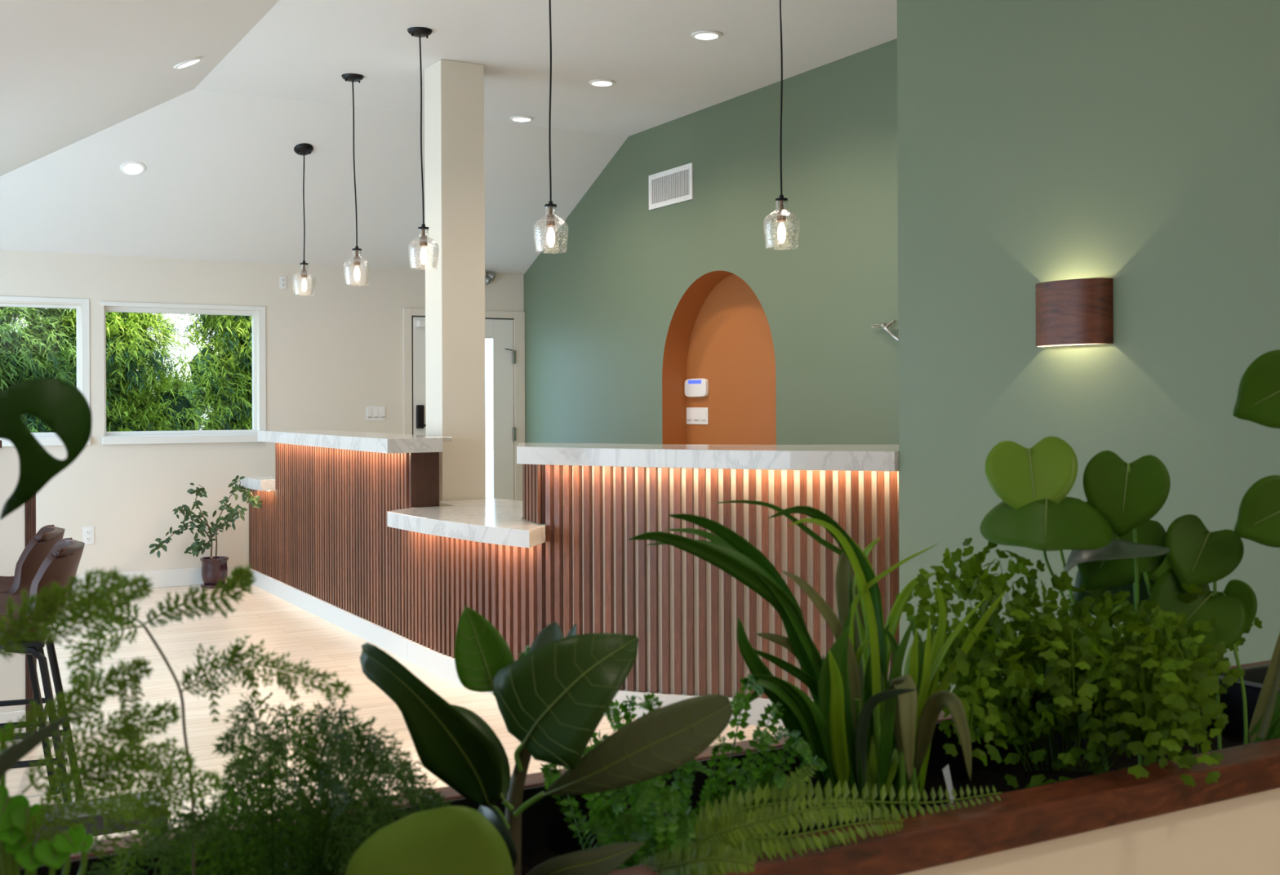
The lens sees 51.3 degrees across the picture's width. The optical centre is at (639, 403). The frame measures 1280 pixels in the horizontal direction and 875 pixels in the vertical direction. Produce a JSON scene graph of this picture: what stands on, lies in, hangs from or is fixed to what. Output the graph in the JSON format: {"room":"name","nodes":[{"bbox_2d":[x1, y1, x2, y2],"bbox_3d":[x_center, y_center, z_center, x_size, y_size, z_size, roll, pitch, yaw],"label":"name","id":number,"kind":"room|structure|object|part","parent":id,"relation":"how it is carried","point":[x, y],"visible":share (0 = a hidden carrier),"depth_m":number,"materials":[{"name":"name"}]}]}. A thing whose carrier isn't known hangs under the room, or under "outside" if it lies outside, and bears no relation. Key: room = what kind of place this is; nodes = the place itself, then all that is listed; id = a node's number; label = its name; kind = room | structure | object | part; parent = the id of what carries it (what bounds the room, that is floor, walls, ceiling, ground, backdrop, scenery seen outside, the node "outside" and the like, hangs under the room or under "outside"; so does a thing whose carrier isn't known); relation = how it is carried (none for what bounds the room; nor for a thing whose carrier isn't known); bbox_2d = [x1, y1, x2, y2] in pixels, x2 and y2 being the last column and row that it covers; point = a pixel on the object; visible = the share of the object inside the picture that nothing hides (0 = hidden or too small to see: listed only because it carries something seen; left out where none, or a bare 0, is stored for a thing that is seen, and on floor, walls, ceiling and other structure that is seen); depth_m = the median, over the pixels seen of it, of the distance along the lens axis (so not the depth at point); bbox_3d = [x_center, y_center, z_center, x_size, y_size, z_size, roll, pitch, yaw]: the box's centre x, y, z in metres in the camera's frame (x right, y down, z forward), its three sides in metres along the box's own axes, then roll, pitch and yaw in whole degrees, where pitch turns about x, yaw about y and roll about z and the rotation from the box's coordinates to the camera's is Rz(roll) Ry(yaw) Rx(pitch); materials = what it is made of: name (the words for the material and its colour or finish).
{"room":"reception area","nodes":[
{"label":"reception area","id":0,"kind":"room"},
{"bbox_2d":[0,440,36,742],"bbox_3d":[-3.065,0.745,5.045,1.408,1.195,0.230,0,0,-29],"label":"wall","id":1,"kind":"structure","parent":0,"point":[17,529],"depth_m":5.27,"materials":[{"name":"beige paint"}]},
{"bbox_3d":[-3.075,0.700,5.022,1.368,1.045,0.140,0,0,-29],"label":"panel","id":2,"kind":"part","parent":1,"relation":"part of","materials":[{"name":"beige paint"}]},
{"bbox_3d":[-3.070,1.282,5.017,1.368,0.120,0.152,0,0,-29],"label":"trim","id":3,"kind":"part","parent":1,"relation":"part of","materials":[{"name":"white"}]},
{"bbox_3d":[-2.462,0.758,5.370,0.040,1.164,0.154,0,0,-29],"label":"corner post","id":4,"kind":"part","parent":1,"relation":"part of","materials":[{"name":"brown wood"}]},
{"bbox_2d":[200,556,228,585],"bbox_3d":[-3.112,1.224,9.745,0.202,0.189,0.202,0,0,-29],"label":"pot","id":5,"kind":"object","parent":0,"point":[214,569],"depth_m":9.67,"materials":[{"name":"red ceramic"}]},
{"bbox_2d":[0,249,524,575],"bbox_3d":[-3.380,-0.281,9.905,5.837,3.250,0.160,0,0,-29],"label":"wall","id":6,"kind":"structure","parent":0,"point":[335,353],"depth_m":9.94,"materials":[{"name":"beige paint"}]},
{"bbox_2d":[0,296,90,446],"bbox_3d":[-4.447,-0.222,9.261,1.145,1.040,0.175,0,0,-29],"label":"window","id":7,"kind":"structure","parent":6,"relation":"in","point":[44,438],"depth_m":9.48,"materials":[{"name":"white"}]},
{"bbox_3d":[-4.430,0.267,9.234,1.145,0.061,0.115,0,0,-29],"label":"sill","id":8,"kind":"part","parent":7,"relation":"part of","materials":[{"name":"white"}]},
{"bbox_2d":[82,526,94,544],"bbox_3d":[-3.929,0.943,9.495,0.076,0.126,0.010,0,0,-29],"label":"wall outlet","id":9,"kind":"object","parent":6,"relation":"attached to","point":[88,532],"visible":0.91,"depth_m":9.49,"materials":[{"name":"white plastic"}]},
{"bbox_2d":[85,528,91,542],"bbox_3d":[-3.928,0.943,9.493,0.040,0.090,0.003,0,0,-29],"label":"receptacle","id":10,"kind":"object","parent":9,"relation":"attached to","point":[88,531],"depth_m":9.49,"materials":[{"name":"white plastic"}]},
{"bbox_2d":[72,564,245,593],"bbox_3d":[-4.379,1.285,9.237,3.230,0.125,0.016,0,0,-29],"label":"baseboard","id":11,"kind":"structure","parent":6,"relation":"attached to","point":[188,576],"depth_m":9.76,"materials":[{"name":"white"}]},
{"bbox_2d":[101,301,266,444],"bbox_3d":[-3.372,-0.219,9.867,1.166,1.025,0.175,0,0,-29],"label":"window","id":12,"kind":"structure","parent":6,"relation":"in","point":[190,436],"depth_m":9.91,"materials":[{"name":"white"}]},
{"bbox_3d":[-3.355,0.263,9.840,1.166,0.061,0.115,0,0,-29],"label":"sill","id":13,"kind":"part","parent":12,"relation":"part of","materials":[{"name":"white wood"}]},
{"bbox_2d":[279,275,286,288],"bbox_3d":[-2.726,-0.924,10.177,0.054,0.099,0.010,0,0,-29],"label":"wall outlet","id":14,"kind":"object","parent":6,"relation":"attached to","point":[282,279],"visible":1,"depth_m":10.17,"materials":[{"name":"white plastic"}]},
{"bbox_2d":[281,277,284,287],"bbox_3d":[-2.725,-0.924,10.175,0.028,0.071,0.003,0,0,-29],"label":"receptacle","id":15,"kind":"object","parent":14,"relation":"attached to","point":[282,278],"depth_m":10.17,"materials":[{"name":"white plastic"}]},
{"bbox_2d":[365,406,386,421],"bbox_3d":[-2.087,0.081,10.534,0.162,0.114,0.012,0,0,-29],"label":"switch plate","id":16,"kind":"object","parent":6,"relation":"attached to","point":[372,413],"visible":1,"depth_m":10.53,"materials":[{"name":"white plastic"}]},
{"bbox_2d":[403,307,524,501],"bbox_3d":[-1.411,0.286,10.876,1.057,2.100,0.079,0,0,-29],"label":"door","id":17,"kind":"structure","parent":6,"relation":"in","point":[504,340],"depth_m":11.04,"materials":[{"name":"white"}]},
{"bbox_3d":[-1.379,0.300,10.935,0.372,1.670,0.008,0,0,-29],"label":"glass","id":18,"kind":"part","parent":17,"relation":"part of","materials":[{"name":"white"}]},
{"bbox_2d":[484,271,496,284],"bbox_3d":[-1.287,-1.031,10.952,0.215,0.109,0.076,0,0,-15],"label":"emergency light","id":19,"kind":"object","parent":6,"relation":"attached to","point":[491,276],"visible":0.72,"depth_m":10.95,"materials":[{"name":"white plastic"}]},
{"bbox_2d":[5,582,786,839],"bbox_3d":[0.069,1.380,4.000,6.437,0.100,13.908,0,0,-29],"label":"floor","id":20,"kind":"structure","parent":0,"point":[285,627],"depth_m":6.30,"materials":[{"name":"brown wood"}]},
{"bbox_2d":[0,524,67,795],"bbox_3d":[-2.288,0.893,4.700,0.476,0.891,0.474,0,0,-20],"label":"bar stool","id":21,"kind":"object","parent":20,"relation":"on","point":[39,546],"visible":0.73,"depth_m":4.58,"materials":[{"name":"brown leather"}]},
{"bbox_3d":[-2.113,1.035,4.587,0.227,0.588,0.041,0,0,3],"label":"leg","id":22,"kind":"part","parent":21,"relation":"part of","materials":[{"name":"black metal"}]},
{"bbox_3d":[-2.229,1.035,4.900,0.227,0.588,0.041,0,0,-44],"label":"leg","id":23,"kind":"part","parent":21,"relation":"part of","materials":[{"name":"black metal"}]},
{"bbox_2d":[0,537,86,803],"bbox_3d":[-2.013,0.892,4.213,0.476,0.891,0.474,0,0,-20],"label":"bar stool","id":24,"kind":"object","parent":20,"relation":"on","point":[63,561],"visible":0.57,"depth_m":4.11,"materials":[{"name":"brown leather"}]},
{"bbox_3d":[-2.015,0.746,4.212,0.260,0.016,0.300,0,0,-20],"label":"seat plate","id":25,"kind":"part","parent":24,"relation":"part of","materials":[{"name":"black metal"}]},
{"bbox_3d":[-1.838,1.034,4.099,0.227,0.588,0.041,0,0,3],"label":"leg","id":26,"kind":"part","parent":24,"relation":"part of","materials":[{"name":"black metal"}]},
{"bbox_3d":[-1.954,1.034,4.412,0.227,0.588,0.041,0,0,-44],"label":"leg","id":27,"kind":"part","parent":24,"relation":"part of","materials":[{"name":"black metal"}]},
{"bbox_2d":[32,790,168,844],"bbox_3d":[-1.473,1.201,3.501,0.420,0.270,0.160,0,0,-29],"label":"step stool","id":28,"kind":"object","parent":20,"relation":"on","point":[89,830],"visible":0.07,"depth_m":3.46,"materials":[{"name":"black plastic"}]},
{"bbox_2d":[148,475,262,588],"bbox_3d":[-3.114,0.930,9.651,0.794,0.824,0.388,0,0,-4],"label":"potted plant","id":29,"kind":"object","parent":20,"relation":"on","point":[214,569],"visible":0.98,"depth_m":9.61,"materials":[{"name":"green plant"}]},
{"bbox_2d":[246,488,275,595],"bbox_3d":[-2.642,0.976,9.739,0.348,0.730,0.836,0,0,-29],"label":"reception desk","id":30,"kind":"object","parent":20,"relation":"on","point":[262,545],"visible":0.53,"depth_m":9.62,"materials":[{"name":"brown"}]},
{"bbox_2d":[240,475,275,490],"bbox_3d":[-2.607,0.573,9.621,0.420,0.074,0.575,0,0,-29],"label":"countertop","id":31,"kind":"structure","parent":30,"relation":"on","point":[255,482],"depth_m":9.40,"materials":[{"name":"stone"}]},
{"bbox_2d":[274,443,439,661],"bbox_3d":[-1.821,0.797,8.136,0.212,1.080,2.775,0,0,-29],"label":"reception desk","id":32,"kind":"object","parent":20,"relation":"on","point":[339,561],"visible":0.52,"depth_m":7.82,"materials":[{"name":"brown wood"}]},
{"bbox_2d":[257,429,452,453],"bbox_3d":[-1.762,0.219,8.059,0.440,0.074,2.738,0,0,-29],"label":"countertop","id":33,"kind":"structure","parent":32,"relation":"on","point":[380,442],"depth_m":7.32,"materials":[{"name":"stone"}]},
{"bbox_3d":[-1.125,0.398,6.949,0.156,0.284,0.022,0,0,-29],"label":"panel","id":34,"kind":"part","parent":32,"relation":"part of","materials":[{"name":"brown wood"}]},
{"bbox_2d":[407,530,546,693],"bbox_3d":[-0.777,0.973,6.436,0.332,0.720,1.294,0,0,-37],"label":"reception desk","id":35,"kind":"object","parent":20,"relation":"on","point":[505,584],"visible":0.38,"depth_m":6.32,"materials":[{"name":"brown wood"}]},
{"bbox_2d":[386,497,545,547],"bbox_3d":[-0.879,0.576,6.596,0.756,0.074,2.022,0,0,-6],"label":"countertop","id":36,"kind":"structure","parent":35,"relation":"on","point":[494,521],"depth_m":6.23,"materials":[{"name":"stone"}]},
{"bbox_2d":[19,660,1279,874],"bbox_3d":[0.319,0.929,1.906,4.120,0.800,0.479,0,0,-29],"label":"planter","id":37,"kind":"object","parent":20,"relation":"on","point":[1114,821],"visible":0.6,"depth_m":1.85,"materials":[{"name":"beige"}]},
{"bbox_2d":[0,715,69,777],"bbox_3d":[-0.563,0.414,1.135,0.068,0.330,0.256,0,0,-41],"label":"leaf plant","id":38,"kind":"object","parent":37,"relation":"on","point":[9,757],"visible":1,"depth_m":1.05,"materials":[{"name":"green plant"}]},
{"bbox_2d":[0,377,92,519],"bbox_3d":[-0.610,0.277,1.226,0.214,0.601,0.058,0,0,17],"label":"monstera plant","id":39,"kind":"object","parent":37,"relation":"on","point":[60,405],"visible":1,"depth_m":1.20,"materials":[{"name":"green plant"}]},
{"bbox_2d":[0,721,94,874],"bbox_3d":[-0.553,0.381,1.227,0.106,0.180,0.051,0,0,0],"label":"plant","id":40,"kind":"object","parent":37,"relation":"in","point":[15,811],"visible":0.96,"depth_m":1.22,"materials":[{"name":"green plant"}]},
{"bbox_2d":[0,564,353,874],"bbox_3d":[-0.449,0.323,1.234,0.200,0.375,0.311,0,0,43],"label":"fern","id":41,"kind":"object","parent":37,"relation":"on","point":[101,602],"visible":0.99,"depth_m":1.23,"materials":[{"name":"green plant"}]},
{"bbox_3d":[-0.465,0.363,1.328,0.014,0.294,0.069,0,0,24],"label":"stem","id":42,"kind":"part","parent":41,"relation":"part of","materials":[{"name":"brown"}]},
{"bbox_2d":[85,688,457,874],"bbox_3d":[-0.383,0.449,1.444,0.379,0.280,0.401,0,0,-29],"label":"bush","id":43,"kind":"object","parent":37,"relation":"on","point":[326,835],"visible":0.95,"depth_m":1.40,"materials":[{"name":"green plant"}]},
{"bbox_2d":[345,805,514,874],"bbox_3d":[-0.200,0.554,1.342,0.160,0.323,0.152,0,0,4],"label":"leaf","id":44,"kind":"object","parent":37,"relation":"on","point":[451,840],"visible":1,"depth_m":1.29,"materials":[{"name":"green plant"}]},
{"bbox_2d":[360,606,733,874],"bbox_3d":[-0.094,0.424,1.552,0.379,0.368,0.293,0,0,22],"label":"fig","id":45,"kind":"object","parent":37,"relation":"on","point":[553,699],"visible":0.98,"depth_m":1.53,"materials":[{"name":"green plant"}]},
{"bbox_3d":[-0.142,0.480,1.607,0.062,0.255,0.029,0,0,35],"label":"stem","id":46,"kind":"part","parent":45,"relation":"part of","materials":[{"name":"brown"}]},
{"bbox_2d":[515,644,827,870],"bbox_3d":[0.073,0.466,1.721,0.385,0.288,0.403,0,0,-29],"label":"fern","id":47,"kind":"object","parent":37,"relation":"on","point":[608,823],"visible":0.58,"depth_m":1.70,"materials":[{"name":"green plant"}]},
{"bbox_2d":[627,500,1006,821],"bbox_3d":[0.249,0.372,1.873,0.523,0.457,0.230,0,0,2],"label":"grass plant","id":48,"kind":"object","parent":37,"relation":"on","point":[870,729],"visible":0.94,"depth_m":1.84,"materials":[{"name":"green plant"}]},
{"bbox_3d":[0.310,0.500,1.870,0.019,0.171,0.009,0,0,0],"label":"stem","id":49,"kind":"part","parent":48,"relation":"part of","materials":[{"name":"green plant"}]},
{"bbox_3d":[0.335,0.500,1.870,0.019,0.171,0.009,0,0,0],"label":"stem","id":50,"kind":"part","parent":48,"relation":"part of","materials":[{"name":"green plant"}]},
{"bbox_3d":[0.364,0.500,1.870,0.019,0.171,0.009,0,0,0],"label":"stem","id":51,"kind":"part","parent":48,"relation":"part of","materials":[{"name":"green plant"}]},
{"bbox_3d":[0.383,0.501,1.870,0.019,0.171,0.009,0,0,0],"label":"stem","id":52,"kind":"part","parent":48,"relation":"part of","materials":[{"name":"green plant"}]},
{"bbox_2d":[638,763,1001,874],"bbox_3d":[0.251,0.504,1.630,0.551,0.126,0.213,0,0,-29],"label":"fern","id":53,"kind":"object","parent":37,"relation":"on","point":[729,837],"visible":0.94,"depth_m":1.55,"materials":[{"name":"green plant"}]},
{"bbox_2d":[942,764,954,803],"bbox_3d":[0.433,0.533,1.863,0.022,0.058,0.007,0,0,-29],"label":"plant tag","id":54,"kind":"object","parent":37,"relation":"on","point":[946,771],"visible":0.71,"depth_m":1.86,"materials":[{"name":"grey plastic"}]},
{"bbox_2d":[893,537,1262,788],"bbox_3d":[0.705,0.411,2.002,0.632,0.398,0.488,0,0,3],"label":"bush","id":55,"kind":"object","parent":37,"relation":"on","point":[1136,689],"visible":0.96,"depth_m":1.97,"materials":[{"name":"green plant"}]},
{"bbox_2d":[979,349,1279,771],"bbox_3d":[0.852,0.265,2.098,0.628,0.691,0.282,0,0,-9],"label":"plant","id":56,"kind":"object","parent":37,"relation":"on","point":[1113,541],"visible":0.85,"depth_m":2.09,"materials":[{"name":"green plant"}]},
{"bbox_3d":[0.722,0.467,2.120,0.049,0.238,0.006,0,0,0],"label":"stem","id":57,"kind":"part","parent":56,"relation":"part of","materials":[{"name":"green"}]},
{"bbox_3d":[0.743,0.331,2.061,0.052,0.046,0.013,0,0,-12],"label":"stem","id":58,"kind":"part","parent":56,"relation":"part of","materials":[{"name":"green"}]},
{"bbox_3d":[0.793,0.471,2.120,0.010,0.228,0.006,0,0,0],"label":"stem","id":59,"kind":"part","parent":56,"relation":"part of","materials":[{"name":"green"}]},
{"bbox_3d":[0.813,0.427,2.120,0.025,0.316,0.006,0,0,0],"label":"stem","id":60,"kind":"part","parent":56,"relation":"part of","materials":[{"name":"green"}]},
{"bbox_2d":[1218,663,1279,739],"bbox_3d":[1.337,0.574,2.526,0.459,0.122,0.276,0,0,-29],"label":"tub","id":61,"kind":"object","parent":37,"relation":"on","point":[1254,677],"visible":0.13,"depth_m":2.50,"materials":[{"name":"black plastic"}]},
{"bbox_2d":[1247,632,1279,743],"bbox_3d":[1.063,0.457,2.193,0.128,0.264,0.015,0,0,0],"label":"plant","id":62,"kind":"object","parent":37,"relation":"on","point":[1264,725],"visible":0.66,"depth_m":2.20,"materials":[{"name":"green plant"}]},
{"bbox_2d":[522,464,899,725],"bbox_3d":[0.424,0.793,5.726,2.091,1.071,0.500,0,0,13],"label":"reception desk","id":63,"kind":"object","parent":20,"relation":"on","point":[683,611],"visible":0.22,"depth_m":5.58,"materials":[{"name":"brown wood"}]},
{"bbox_2d":[516,442,898,471],"bbox_3d":[0.435,0.220,5.591,2.306,0.074,0.898,0,0,14],"label":"countertop","id":64,"kind":"structure","parent":63,"relation":"on","point":[778,457],"depth_m":5.30,"materials":[{"name":"stone"}]},
{"bbox_2d":[0,0,897,275],"bbox_3d":[-0.011,-1.443,4.019,6.537,1.454,14.008,0,0,-29],"label":"ceiling","id":65,"kind":"structure","parent":0,"point":[89,88],"depth_m":8.12,"materials":[{"name":"white paint"}]},
{"bbox_2d":[120,160,146,175],"bbox_3d":[-3.307,-1.534,8.687,0.160,0.071,0.146,0,0,-29],"label":"recessed light","id":66,"kind":"object","parent":65,"relation":"in","point":[131,167],"visible":1,"depth_m":8.68,"materials":[{"name":"white plastic"}]},
{"bbox_2d":[173,56,202,68],"bbox_3d":[-2.384,-1.797,7.028,0.146,0.071,0.160,0,0,-29],"label":"recessed light","id":67,"kind":"object","parent":65,"relation":"in","point":[187,63],"visible":1,"depth_m":7.01,"materials":[{"name":"white plastic"}]},
{"bbox_2d":[292,142,315,294],"bbox_3d":[-2.242,-1.224,8.887,0.158,1.004,0.158,0,0,2],"label":"pendant light","id":68,"kind":"object","parent":65,"relation":"hanging from","point":[304,148],"visible":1,"depth_m":8.87,"materials":[{"name":"clear glass"}]},
{"bbox_2d":[301,264,306,277],"bbox_3d":[-2.241,-0.881,8.887,0.039,0.085,0.039,0,0,-29],"label":"socket","id":69,"kind":"object","parent":68,"relation":"attached to","point":[304,270],"depth_m":8.87,"materials":[{"name":"brown metal"}]},
{"bbox_3d":[-2.240,-0.823,8.887,0.158,0.203,0.158,0,0,-29],"label":"lamp shade","id":70,"kind":"part","parent":68,"relation":"part of","materials":[{"name":"clear glass"}]},
{"bbox_3d":[-2.240,-1.312,8.883,0.014,0.725,0.017,0,0,1],"label":"cord","id":71,"kind":"part","parent":68,"relation":"part of","materials":[{"name":"black metal"}]},
{"bbox_2d":[341,73,370,285],"bbox_3d":[-1.657,-1.302,7.784,0.161,1.223,0.158,0,0,-29],"label":"pendant light","id":72,"kind":"object","parent":65,"relation":"hanging from","point":[353,77],"visible":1,"depth_m":7.77,"materials":[{"name":"clear glass"}]},
{"bbox_3d":[-1.667,-1.403,7.785,0.029,0.969,0.007,0,0,0],"label":"cord","id":73,"kind":"part","parent":72,"relation":"part of","materials":[{"name":"black metal"}]},
{"bbox_2d":[353,250,359,265],"bbox_3d":[-1.654,-0.850,7.785,0.039,0.085,0.039,0,0,-29],"label":"socket","id":74,"kind":"object","parent":72,"relation":"attached to","point":[356,263],"depth_m":7.77,"materials":[{"name":"brown metal"}]},
{"bbox_3d":[-1.654,-0.792,7.785,0.158,0.203,0.158,0,0,-29],"label":"lamp shade","id":75,"kind":"part","parent":72,"relation":"part of","materials":[{"name":"clear glass"}]},
{"bbox_2d":[407,26,439,268],"bbox_3d":[-1.113,-1.303,6.839,0.158,1.224,0.158,0,0,2],"label":"pendant light","id":76,"kind":"object","parent":65,"relation":"hanging from","point":[419,32],"visible":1,"depth_m":6.82,"materials":[{"name":"clear glass"}]},
{"bbox_3d":[-1.121,-1.404,6.839,0.023,0.970,0.007,0,0,0],"label":"cord","id":77,"kind":"part","parent":76,"relation":"part of","materials":[{"name":"black metal"}]},
{"bbox_2d":[419,229,427,246],"bbox_3d":[-1.111,-0.851,6.839,0.039,0.085,0.039,0,0,-29],"label":"socket","id":78,"kind":"object","parent":76,"relation":"attached to","point":[421,243],"depth_m":6.82,"materials":[{"name":"brown metal"}]},
{"bbox_3d":[-1.111,-0.793,6.839,0.158,0.203,0.158,0,0,-29],"label":"lamp shade","id":79,"kind":"part","parent":76,"relation":"part of","materials":[{"name":"clear glass"}]},
{"bbox_2d":[509,115,533,121],"bbox_3d":[-0.796,-1.911,8.957,0.160,0.010,0.160,0,0,-29],"label":"recessed light","id":80,"kind":"object","parent":65,"relation":"in","point":[517,118],"visible":1,"depth_m":8.94,"materials":[{"name":"white plastic"}]},
{"bbox_2d":[533,0,568,252],"bbox_3d":[-0.402,-1.298,5.970,0.158,1.240,0.158,0,0,-2],"label":"pendant light","id":81,"kind":"object","parent":65,"relation":"hanging from","point":[550,219],"visible":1,"depth_m":5.96,"materials":[{"name":"clear glass"}]},
{"bbox_3d":[-0.402,-1.399,5.970,0.015,0.987,0.007,0,0,0],"label":"cord","id":82,"kind":"part","parent":81,"relation":"part of","materials":[{"name":"black metal"}]},
{"bbox_2d":[546,206,555,226],"bbox_3d":[-0.400,-0.837,5.970,0.039,0.085,0.039,0,0,-29],"label":"socket","id":83,"kind":"object","parent":81,"relation":"attached to","point":[550,208],"depth_m":5.95,"materials":[{"name":"brown metal"}]},
{"bbox_3d":[-0.400,-0.779,5.970,0.158,0.203,0.158,0,0,-29],"label":"lamp shade","id":84,"kind":"part","parent":81,"relation":"part of","materials":[{"name":"clear glass"}]},
{"bbox_2d":[588,79,615,86],"bbox_3d":[-0.227,-1.913,7.957,0.160,0.010,0.160,0,0,-29],"label":"recessed light","id":85,"kind":"object","parent":65,"relation":"in","point":[599,82],"visible":1,"depth_m":7.95,"materials":[{"name":"white plastic"}]},
{"bbox_2d":[691,30,721,39],"bbox_3d":[0.346,-1.915,6.939,0.160,0.010,0.160,0,0,-29],"label":"recessed light","id":86,"kind":"object","parent":65,"relation":"in","point":[704,34],"visible":1,"depth_m":6.92,"materials":[{"name":"white plastic"}]},
{"bbox_2d":[763,0,799,248],"bbox_3d":[0.606,-1.294,5.720,0.158,1.256,0.158,0,0,-2],"label":"pendant light","id":87,"kind":"object","parent":65,"relation":"hanging from","point":[781,213],"visible":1,"depth_m":5.70,"materials":[{"name":"clear glass"}]},
{"bbox_3d":[0.607,-1.395,5.720,0.014,1.002,0.007,0,0,0],"label":"cord","id":88,"kind":"part","parent":87,"relation":"part of","materials":[{"name":"black metal"}]},
{"bbox_2d":[777,200,786,221],"bbox_3d":[0.608,-0.825,5.720,0.039,0.085,0.039,0,0,-29],"label":"socket","id":89,"kind":"object","parent":87,"relation":"attached to","point":[780,218],"depth_m":5.70,"materials":[{"name":"brown metal"}]},
{"bbox_3d":[0.608,-0.767,5.720,0.158,0.203,0.158,0,0,-29],"label":"lamp shade","id":90,"kind":"part","parent":87,"relation":"part of","materials":[{"name":"clear glass"}]},
{"bbox_2d":[424,58,485,500],"bbox_3d":[-1.052,-0.291,7.585,0.261,3.250,0.262,0,0,-29],"label":"column","id":91,"kind":"structure","parent":0,"point":[454,91],"depth_m":7.47,"materials":[{"name":"beige paint"}]},
{"bbox_2d":[523,38,898,525],"bbox_3d":[0.826,-0.298,7.978,0.001,3.250,7.328,0,0,-29],"label":"wall","id":92,"kind":"structure","parent":0,"point":[599,312],"depth_m":8.16,"materials":[{"name":"green paint"}]},
{"bbox_2d":[648,162,693,209],"bbox_3d":[0.205,-1.471,9.057,0.014,0.240,0.575,0,0,-29],"label":"air vent","id":93,"kind":"object","parent":92,"relation":"in","point":[674,185],"visible":1,"depth_m":9.04,"materials":[{"name":"white plastic"}]},
{"bbox_2d":[662,270,776,444],"bbox_3d":[0.571,0.237,8.633,0.195,2.182,1.350,0,0,-29],"label":"niche","id":94,"kind":"object","parent":92,"relation":"attached to","point":[719,331],"visible":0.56,"depth_m":8.86,"materials":[{"name":"brown paint"}]},
{"bbox_2d":[684,378,708,397],"bbox_3d":[0.385,-0.107,9.132,0.026,0.128,0.283,0,0,-29],"label":"alarm keypad","id":95,"kind":"object","parent":94,"relation":"attached to","point":[694,388],"visible":1,"depth_m":9.11,"materials":[{"name":"white plastic"}]},
{"bbox_2d":[686,407,708,424],"bbox_3d":[0.398,0.086,9.125,0.011,0.113,0.276,0,0,-29],"label":"switch plate","id":96,"kind":"object","parent":94,"relation":"attached to","point":[695,415],"visible":1,"depth_m":9.12,"materials":[{"name":"white plastic"}]},
{"bbox_2d":[871,320,897,341],"bbox_3d":[1.301,-0.383,7.080,0.038,0.114,0.233,0,0,-34],"label":"wall ornament","id":97,"kind":"object","parent":92,"relation":"attached to","point":[883,325],"visible":0.96,"depth_m":7.04,"materials":[{"name":"silver metal"}]},
{"bbox_2d":[897,0,1279,711],"bbox_3d":[2.768,-0.306,1.951,0.140,3.250,7.080,0,0,-29],"label":"wall","id":98,"kind":"structure","parent":0,"point":[1135,144],"depth_m":4.21,"materials":[{"name":"green paint"}]},
{"bbox_2d":[1035,278,1113,346],"bbox_3d":[1.351,-0.285,4.221,0.100,0.202,0.283,0,0,-29],"label":"wall sconce","id":99,"kind":"object","parent":98,"relation":"attached to","point":[1069,312],"visible":1,"depth_m":4.14,"materials":[{"name":"brown wood"}]},
{"bbox_3d":[1.392,-0.286,4.244,0.005,0.200,0.271,0,0,-29],"label":"plate","id":100,"kind":"part","parent":99,"relation":"part of","materials":[{"name":"beige"}]},
{"label":"outside","id":101,"kind":"structure","parent":0,"visible":0},
{"bbox_3d":[-11.520,1.461,22.493,30.000,0.130,29.492,0,0,-29],"label":"ground","id":102,"kind":"structure","parent":101,"visible":0},
{"bbox_2d":[0,306,133,432],"bbox_3d":[-5.814,-0.273,11.405,3.156,3.462,1.503,0,0,-29],"label":"foliage","id":103,"kind":"object","parent":102,"relation":"on","point":[36,351],"visible":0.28,"depth_m":11.57,"materials":[{"name":"green plant"}]},
{"bbox_2d":[23,324,250,430],"bbox_3d":[-5.182,0.438,14.111,5.328,2.683,1.884,0,0,-29],"label":"foliage","id":104,"kind":"object","parent":102,"relation":"on","point":[184,356],"visible":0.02,"depth_m":14.52,"materials":[{"name":"green plant"}]},
{"bbox_2d":[49,308,231,431],"bbox_3d":[-4.500,-0.099,12.171,1.791,2.910,1.351,0,0,-18],"label":"foliage","id":105,"kind":"object","parent":102,"relation":"on","point":[131,346],"visible":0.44,"depth_m":11.92,"materials":[{"name":"green plant"}]},
{"bbox_2d":[160,314,252,430],"bbox_3d":[-3.662,-0.254,12.758,1.943,3.206,1.467,0,0,-34],"label":"foliage","id":106,"kind":"object","parent":102,"relation":"on","point":[231,369],"visible":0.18,"depth_m":12.33,"materials":[{"name":"green plant"}]}
]}

